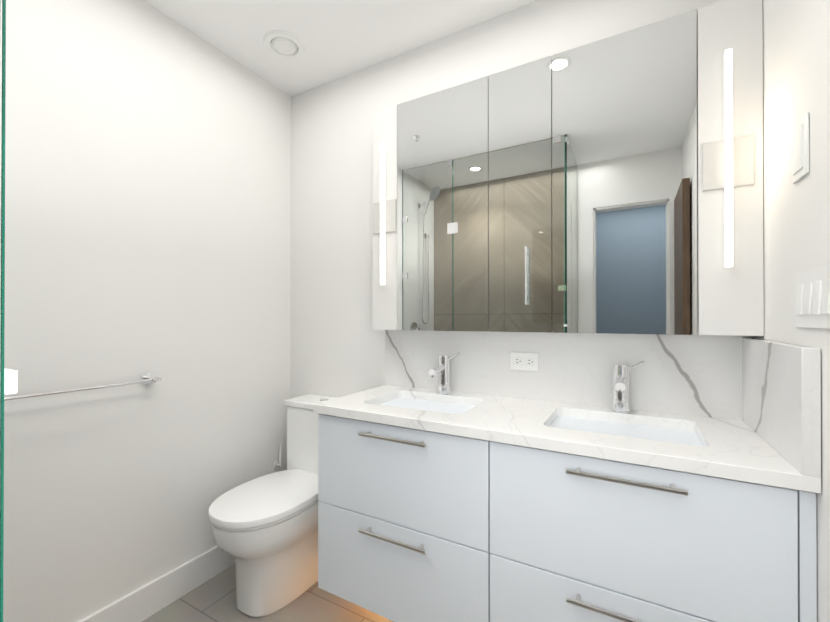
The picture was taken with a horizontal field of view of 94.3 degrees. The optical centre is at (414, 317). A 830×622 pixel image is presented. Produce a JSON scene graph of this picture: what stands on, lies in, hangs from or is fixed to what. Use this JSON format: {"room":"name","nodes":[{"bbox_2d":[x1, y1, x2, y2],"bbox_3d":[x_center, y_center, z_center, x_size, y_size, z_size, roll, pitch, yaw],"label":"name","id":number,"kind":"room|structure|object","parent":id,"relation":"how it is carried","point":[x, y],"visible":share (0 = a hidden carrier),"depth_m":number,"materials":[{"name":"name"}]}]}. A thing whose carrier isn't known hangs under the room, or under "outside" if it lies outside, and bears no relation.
{"room":"bathroom","nodes":[
{"label":"bathroom","id":0,"kind":"room"},
{"bbox_2d":[3,0,290,621],"bbox_3d":[-1.317,-0.036,1.289,0.100,2.513,2.250,0,0,29],"label":"wall","id":1,"kind":"structure","parent":0,"point":[147,187],"depth_m":1.53,"materials":[{"name":"white paint"}]},
{"bbox_2d":[4,372,160,400],"bbox_3d":[-1.218,0.250,1.287,0.071,0.054,0.679,0,0,29],"label":"towel rail","id":2,"kind":"object","parent":1,"relation":"attached to","point":[147,378],"visible":1,"depth_m":1.37,"materials":[{"name":"silver metal"}]},
{"bbox_2d":[79,545,234,621],"bbox_3d":[-1.084,1.156,1.584,0.014,0.130,1.499,0,0,29],"label":"baseboard","id":3,"kind":"structure","parent":1,"relation":"attached to","point":[144,602],"depth_m":1.62,"materials":[{"name":"white paint"}]},
{"bbox_2d":[142,564,392,621],"bbox_3d":[-0.344,1.258,0.798,2.273,0.080,2.350,0,0,29],"label":"floor","id":4,"kind":"structure","parent":0,"point":[213,599],"depth_m":1.61,"materials":[{"name":"tile"}]},
{"bbox_2d":[0,0,16,621],"bbox_3d":[-1.014,-0.043,0.345,1.349,2.506,0.666,0,0,29],"label":"glass","id":5,"kind":"object","parent":4,"relation":"on","point":[8,381],"visible":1,"depth_m":0.27,"materials":[{"name":"teal"}]},
{"bbox_2d":[208,394,336,617],"bbox_3d":[-0.658,0.823,1.810,0.535,0.799,0.686,0,0,29],"label":"toilet","id":6,"kind":"object","parent":4,"relation":"on","point":[265,530],"visible":0.75,"depth_m":1.61,"materials":[{"name":"white ceramic"}]},
{"bbox_2d":[143,0,536,96],"bbox_3d":[-0.344,-1.335,0.809,2.273,0.080,2.350,0,0,29],"label":"ceiling","id":7,"kind":"structure","parent":0,"point":[340,38],"depth_m":1.71,"materials":[{"name":"white paint"}]},
{"bbox_2d":[263,30,304,58],"bbox_3d":[-0.617,-1.282,1.821,0.188,0.018,0.188,0,0,29],"label":"ceiling vent","id":8,"kind":"object","parent":7,"relation":"in","point":[284,44],"visible":1,"depth_m":1.80,"materials":[{"name":"white plastic"}]},
{"bbox_2d":[291,0,724,397],"bbox_3d":[0.204,-0.035,1.786,2.273,2.513,0.100,0,0,29],"label":"wall","id":9,"kind":"structure","parent":0,"point":[337,345],"depth_m":2.02,"materials":[{"name":"white paint"}]},
{"bbox_2d":[373,106,392,329],"bbox_3d":[-0.117,-0.454,1.819,0.135,1.022,0.152,0,0,29],"label":"upper cabinet","id":10,"kind":"object","parent":9,"relation":"attached to","point":[382,119],"depth_m":1.77,"materials":[{"name":"white"}]},
{"bbox_2d":[393,76,488,331],"bbox_3d":[0.129,-0.454,1.682,0.428,1.022,0.152,0,0,29],"label":"mirror","id":11,"kind":"object","parent":9,"relation":"attached to","point":[441,138],"depth_m":1.63,"materials":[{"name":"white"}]},
{"bbox_2d":[489,55,552,332],"bbox_3d":[0.421,-0.455,1.519,0.242,1.022,0.152,0,0,29],"label":"upper cabinet","id":12,"kind":"object","parent":9,"relation":"attached to","point":[520,97],"depth_m":1.47,"materials":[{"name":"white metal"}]},
{"bbox_2d":[313,410,820,621],"bbox_3d":[0.344,0.703,1.345,1.398,0.678,0.523,0,0,29],"label":"bathroom vanity","id":13,"kind":"object","parent":9,"relation":"attached to","point":[492,487],"depth_m":1.08,"materials":[{"name":"white paint"}]},
{"bbox_2d":[313,382,820,485],"bbox_3d":[0.345,0.348,1.353,1.402,0.033,0.509,0,0,29],"label":"countertop","id":14,"kind":"structure","parent":13,"relation":"on","point":[727,445],"depth_m":1.16,"materials":[{"name":"white stone"}]},
{"bbox_2d":[385,394,472,409],"bbox_3d":[0.042,0.423,1.537,0.427,0.140,0.307,0,0,29],"label":"sink","id":15,"kind":"object","parent":14,"relation":"in","point":[402,399],"depth_m":1.64,"materials":[{"name":"white ceramic"}]},
{"bbox_2d":[429,352,459,393],"bbox_3d":[0.124,0.241,1.642,0.100,0.181,0.152,0,0,29],"label":"faucet","id":16,"kind":"object","parent":14,"relation":"on","point":[442,369],"visible":0.98,"depth_m":1.67,"materials":[{"name":"silver metal"}]},
{"bbox_2d":[553,414,692,441],"bbox_3d":[0.640,0.422,1.203,0.427,0.140,0.307,0,0,29],"label":"sink","id":17,"kind":"object","parent":14,"relation":"in","point":[586,421],"depth_m":1.27,"materials":[{"name":"white ceramic"}]},
{"bbox_2d":[611,361,643,412],"bbox_3d":[0.722,0.239,1.308,0.100,0.181,0.152,0,0,29],"label":"faucet","id":18,"kind":"object","parent":14,"relation":"on","point":[620,388],"visible":0.94,"depth_m":1.33,"materials":[{"name":"silver metal"}]},
{"bbox_2d":[553,7,704,334],"bbox_3d":[0.717,-0.456,1.353,0.436,1.022,0.152,0,0,29],"label":"mirror","id":19,"kind":"object","parent":9,"relation":"attached to","point":[612,184],"depth_m":1.29,"materials":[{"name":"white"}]},
{"bbox_2d":[705,0,763,335],"bbox_3d":[0.976,-0.456,1.209,0.157,1.022,0.152,0,0,29],"label":"light panel","id":20,"kind":"object","parent":9,"relation":"attached to","point":[734,257],"depth_m":1.16,"materials":[{"name":"white"}]},
{"bbox_2d":[510,352,538,370],"bbox_3d":[0.443,0.179,1.566,0.116,0.072,0.008,0,0,29],"label":"electrical outlet plate","id":21,"kind":"object","parent":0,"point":[524,361],"visible":1,"depth_m":1.56,"materials":[{"name":"white plastic"}]},
{"bbox_2d":[754,0,829,621],"bbox_3d":[0.580,-0.041,0.230,0.100,2.513,2.250,0,0,29],"label":"wall","id":22,"kind":"structure","parent":0,"point":[796,89],"depth_m":0.90,"materials":[{"name":"white paint"}]},
{"bbox_2d":[792,112,809,183],"bbox_3d":[0.878,-0.383,0.880,0.010,0.133,0.083,0,0,29],"label":"light switch","id":23,"kind":"object","parent":22,"relation":"attached to","point":[800,153],"visible":1,"depth_m":0.86,"materials":[{"name":"white plastic"}]},
{"bbox_2d":[795,265,829,328],"bbox_3d":[0.838,-0.039,0.807,0.011,0.122,0.174,0,0,29],"label":"switch plate","id":24,"kind":"object","parent":22,"relation":"attached to","point":[812,298],"visible":1,"depth_m":0.80,"materials":[{"name":"white plastic"}]}
]}

